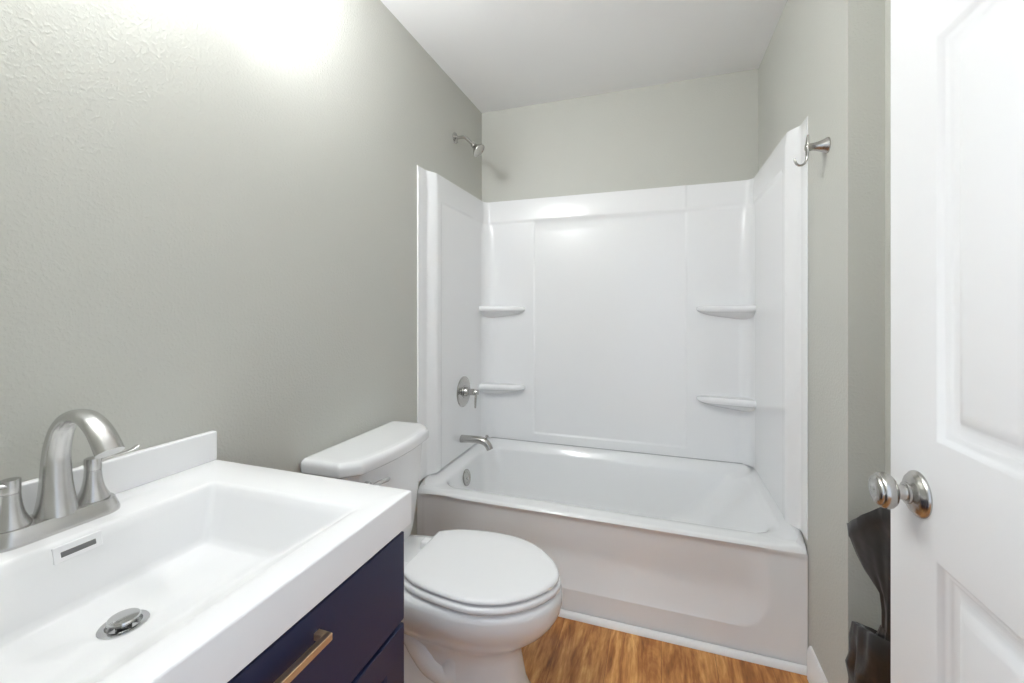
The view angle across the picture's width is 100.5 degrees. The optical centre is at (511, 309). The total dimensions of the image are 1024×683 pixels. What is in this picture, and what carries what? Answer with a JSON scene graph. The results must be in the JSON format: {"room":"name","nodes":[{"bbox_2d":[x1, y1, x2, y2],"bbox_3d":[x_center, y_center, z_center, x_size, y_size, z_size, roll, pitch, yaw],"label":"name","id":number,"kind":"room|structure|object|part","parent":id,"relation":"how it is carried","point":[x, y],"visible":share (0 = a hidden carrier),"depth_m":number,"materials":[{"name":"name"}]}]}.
{"room":"bathroom","nodes":[
{"label":"bathroom","id":0,"kind":"room"},
{"bbox_2d":[0,0,481,534],"bbox_3d":[-0.625,0.005,1.569,0.120,2.456,2.580,0,0,19],"label":"wall","id":1,"kind":"structure","parent":0,"point":[208,208],"depth_m":1.06,"materials":[{"name":"grey paint"}]},
{"bbox_2d":[21,431,216,514],"bbox_3d":[-0.833,0.334,0.743,0.018,0.072,0.638,0,0,19],"label":"backsplash","id":2,"kind":"structure","parent":1,"relation":"attached to","point":[131,470],"depth_m":0.90,"materials":[{"name":"white stone"}]},
{"bbox_2d":[453,132,484,156],"bbox_3d":[-0.229,-0.886,2.279,0.170,0.142,0.075,0,0,19],"label":"shower","id":3,"kind":"object","parent":1,"relation":"attached to","point":[478,149],"visible":1,"depth_m":2.27,"materials":[{"name":"grey metal"}]},
{"bbox_3d":[-0.253,-0.904,2.288,0.109,0.064,0.018,0,0,19],"label":"arm","id":4,"kind":"part","parent":3,"relation":"part of","materials":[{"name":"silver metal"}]},
{"bbox_2d":[558,609,806,675],"bbox_3d":[0.283,1.223,1.683,1.524,0.020,0.018,0,0,19],"label":"trim","id":5,"kind":"structure","parent":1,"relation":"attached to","point":[686,642],"depth_m":1.56,"materials":[{"name":"white paint"}]},
{"bbox_2d":[380,0,786,112],"bbox_3d":[0.194,-1.273,1.289,1.850,0.100,2.580,0,0,19],"label":"ceiling","id":6,"kind":"structure","parent":0,"point":[500,54],"depth_m":1.95,"materials":[{"name":"white paint"}]},
{"bbox_2d":[482,69,757,201],"bbox_3d":[0.551,0.005,2.466,1.524,2.456,0.120,0,0,19],"label":"wall","id":7,"kind":"structure","parent":0,"point":[704,130],"depth_m":2.37,"materials":[{"name":"grey paint"}]},
{"bbox_2d":[522,616,808,682],"bbox_3d":[0.134,1.273,0.390,2.320,0.080,4.320,0,0,19],"label":"floor","id":8,"kind":"structure","parent":0,"point":[570,651],"depth_m":1.48,"materials":[{"name":"brown wood"}]},
{"bbox_2d":[227,531,403,682],"bbox_3d":[-0.566,0.833,0.649,0.579,0.800,0.618,0,0,19],"label":"vanity cabinet","id":9,"kind":"object","parent":8,"relation":"on","point":[355,634],"visible":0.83,"depth_m":0.71,"materials":[{"name":"blue paint"}]},
{"bbox_2d":[0,431,410,682],"bbox_3d":[-0.574,0.404,0.654,0.565,0.213,0.638,0,0,19],"label":"sink","id":10,"kind":"object","parent":9,"relation":"in","point":[204,562],"visible":0.98,"depth_m":0.70,"materials":[{"name":"white ceramic"}]},
{"bbox_2d":[0,409,139,552],"bbox_3d":[-0.759,0.266,0.697,0.207,0.204,0.211,0,0,-35],"label":"faucet","id":11,"kind":"object","parent":10,"relation":"on","point":[58,508],"visible":1,"depth_m":0.70,"materials":[{"name":"silver metal"}]},
{"bbox_3d":[-0.792,0.306,0.672,0.048,0.074,0.048,0,0,19],"label":"handle","id":12,"kind":"part","parent":11,"relation":"part of","materials":[{"name":"silver metal"}]},
{"bbox_3d":[-0.772,0.355,0.720,0.067,0.026,0.174,0,0,19],"label":"plate","id":13,"kind":"part","parent":11,"relation":"part of","materials":[{"name":"silver metal"}]},
{"bbox_3d":[-0.712,0.255,0.699,0.185,0.180,0.054,0,0,19],"label":"spout","id":14,"kind":"part","parent":11,"relation":"part of","materials":[{"name":"silver metal"}]},
{"bbox_3d":[-0.759,0.306,0.770,0.048,0.074,0.048,0,0,19],"label":"handle","id":15,"kind":"part","parent":11,"relation":"part of","materials":[{"name":"silver metal"}]},
{"bbox_3d":[-0.747,0.274,0.805,0.021,0.015,0.073,0,0,19],"label":"lever","id":16,"kind":"part","parent":11,"relation":"part of","materials":[{"name":"silver metal"}]},
{"bbox_3d":[-0.705,0.387,0.692,0.009,0.024,0.062,0,0,19],"label":"overflow plate","id":17,"kind":"part","parent":10,"relation":"part of","materials":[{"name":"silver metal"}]},
{"bbox_3d":[-0.303,0.486,0.563,0.026,0.011,0.156,0,0,19],"label":"drawer pull","id":18,"kind":"part","parent":9,"relation":"part of","materials":[{"name":"beige metal"}]},
{"bbox_3d":[-0.281,0.879,0.715,0.031,0.498,0.306,0,0,19],"label":"door","id":19,"kind":"part","parent":9,"relation":"part of","materials":[{"name":"blue paint"}]},
{"bbox_2d":[301,421,561,682],"bbox_3d":[-0.211,0.845,1.403,0.761,0.780,0.489,0,0,19],"label":"toilet","id":20,"kind":"object","parent":8,"relation":"on","point":[473,599],"visible":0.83,"depth_m":1.28,"materials":[{"name":"white ceramic"}]},
{"bbox_3d":[-0.467,0.479,1.491,0.219,0.047,0.489,0,0,19],"label":"tank lid","id":21,"kind":"part","parent":20,"relation":"part of","materials":[{"name":"white ceramic"}]},
{"bbox_3d":[-0.475,0.683,1.494,0.188,0.365,0.455,0,0,19],"label":"tank","id":22,"kind":"part","parent":20,"relation":"part of","materials":[{"name":"white ceramic"}]},
{"bbox_3d":[-0.415,0.547,1.341,0.010,0.019,0.087,0,0,25],"label":"lever arm","id":23,"kind":"part","parent":20,"relation":"part of","materials":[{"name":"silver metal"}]},
{"bbox_3d":[-0.084,0.812,1.359,0.474,0.017,0.366,0,0,19],"label":"seat lid","id":24,"kind":"part","parent":20,"relation":"part of","materials":[{"name":"white plastic"}]},
{"bbox_3d":[-0.194,1.042,1.397,0.726,0.382,0.376,0,0,19],"label":"bowl","id":25,"kind":"part","parent":20,"relation":"part of","materials":[{"name":"white ceramic"}]},
{"bbox_3d":[-0.083,0.836,1.359,0.484,0.020,0.376,0,0,19],"label":"seat","id":26,"kind":"part","parent":20,"relation":"part of","materials":[{"name":"white plastic"}]},
{"bbox_2d":[417,437,807,665],"bbox_3d":[0.409,1.010,2.051,1.520,0.447,0.755,0,0,19],"label":"bathtub","id":27,"kind":"object","parent":8,"relation":"on","point":[695,549],"visible":0.77,"depth_m":1.72,"materials":[{"name":"white plastic"}]},
{"bbox_3d":[-0.241,0.897,2.267,0.021,0.085,0.085,0,0,19],"label":"overflow plate","id":28,"kind":"part","parent":27,"relation":"part of","materials":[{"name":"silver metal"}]},
{"bbox_2d":[417,116,807,539],"bbox_3d":[0.409,0.065,2.051,1.522,1.444,0.756,0,0,19],"label":"tub surround","id":29,"kind":"object","parent":27,"relation":"on","point":[672,321],"visible":0.98,"depth_m":2.27,"materials":[{"name":"white plastic"}]},
{"bbox_3d":[-0.306,0.064,2.256,0.036,1.442,0.682,0,0,19],"label":"panel","id":30,"kind":"part","parent":29,"relation":"part of","materials":[{"name":"white plastic"}]},
{"bbox_2d":[457,376,478,407],"bbox_3d":[-0.225,0.453,2.315,0.089,0.169,0.166,0,0,19],"label":"shower valve","id":31,"kind":"object","parent":29,"relation":"attached to","point":[464,391],"visible":1,"depth_m":2.30,"materials":[{"name":"grey metal"}]},
{"bbox_2d":[460,435,492,450],"bbox_3d":[-0.189,0.710,2.276,0.185,0.081,0.045,0,0,19],"label":"tub spout","id":32,"kind":"object","parent":29,"relation":"attached to","point":[485,442],"visible":1,"depth_m":2.26,"materials":[{"name":"grey metal"}]},
{"bbox_2d":[479,382,524,393],"bbox_3d":[-0.063,0.488,2.539,0.270,0.080,0.108,0,0,19],"label":"shelf","id":33,"kind":"object","parent":29,"relation":"attached to","point":[484,387],"depth_m":2.53,"materials":[{"name":"white plastic"}]},
{"bbox_2d":[479,306,524,317],"bbox_3d":[-0.063,0.021,2.539,0.270,0.080,0.108,0,0,19],"label":"shelf","id":34,"kind":"object","parent":29,"relation":"attached to","point":[484,311],"depth_m":2.53,"materials":[{"name":"white plastic"}]},
{"bbox_3d":[0.517,0.064,2.367,1.522,1.442,0.089,0,0,19],"label":"panel","id":35,"kind":"part","parent":29,"relation":"part of","materials":[{"name":"white plastic"}]},
{"bbox_2d":[696,395,755,411],"bbox_3d":[1.082,0.488,2.147,0.270,0.080,0.108,0,0,19],"label":"shelf","id":36,"kind":"object","parent":29,"relation":"attached to","point":[704,403],"depth_m":2.15,"materials":[{"name":"white plastic"}]},
{"bbox_2d":[696,305,755,318],"bbox_3d":[1.082,0.021,2.147,0.270,0.080,0.108,0,0,19],"label":"shelf","id":37,"kind":"object","parent":29,"relation":"attached to","point":[702,311],"depth_m":2.14,"materials":[{"name":"white plastic"}]},
{"bbox_3d":[1.100,0.064,1.775,0.036,1.442,0.682,0,0,19],"label":"panel","id":38,"kind":"part","parent":29,"relation":"part of","materials":[{"name":"white plastic"}]},
{"bbox_2d":[845,507,890,682],"bbox_3d":[0.877,0.841,0.984,0.078,0.781,0.244,0,0,1],"label":"garbage bag","id":39,"kind":"object","parent":8,"relation":"on","point":[868,659],"visible":0.48,"depth_m":1.01,"materials":[{"name":"black plastic"}]},
{"bbox_2d":[758,0,884,682],"bbox_3d":[1.193,0.005,1.679,0.201,2.456,1.195,0,0,19],"label":"wall","id":40,"kind":"structure","parent":0,"point":[823,61],"depth_m":1.21,"materials":[{"name":"grey paint"}]},
{"bbox_2d":[794,134,830,166],"bbox_3d":[0.908,-0.483,1.294,0.089,0.094,0.048,0,0,19],"label":"robe hook","id":41,"kind":"object","parent":40,"relation":"attached to","point":[824,145],"visible":1,"depth_m":1.28,"materials":[{"name":"grey metal"}]},
{"bbox_3d":[0.923,-0.493,1.290,0.058,0.048,0.048,0,0,19],"label":"post","id":42,"kind":"part","parent":41,"relation":"part of","materials":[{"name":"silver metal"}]},
{"bbox_2d":[807,646,827,682],"bbox_3d":[0.777,1.177,0.669,0.094,0.112,1.555,0,0,19],"label":"baseboard","id":43,"kind":"structure","parent":40,"relation":"attached to","point":[815,674],"depth_m":1.36,"materials":[{"name":"white paint"}]},
{"bbox_2d":[885,0,890,474],"bbox_3d":[0.814,0.005,0.445,0.120,2.456,1.385,0,0,19],"label":"wall","id":44,"kind":"structure","parent":0,"point":[887,2],"depth_m":1.10,"materials":[{"name":"grey paint"}]},
{"bbox_3d":[-0.208,0.005,0.124,1.605,2.456,0.115,0,0,19],"label":"wall","id":45,"kind":"structure","parent":0,"visible":0},
{"bbox_2d":[868,0,1023,682],"bbox_3d":[0.558,0.211,0.376,0.157,2.020,0.780,0,0,19],"label":"door","id":46,"kind":"structure","parent":45,"relation":"in","point":[953,492],"depth_m":0.60,"materials":[{"name":"white paint"}]},
{"bbox_3d":[0.602,0.291,0.681,0.042,0.056,0.056,0,0,19],"label":"knob","id":47,"kind":"part","parent":46,"relation":"part of","materials":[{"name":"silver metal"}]}
]}

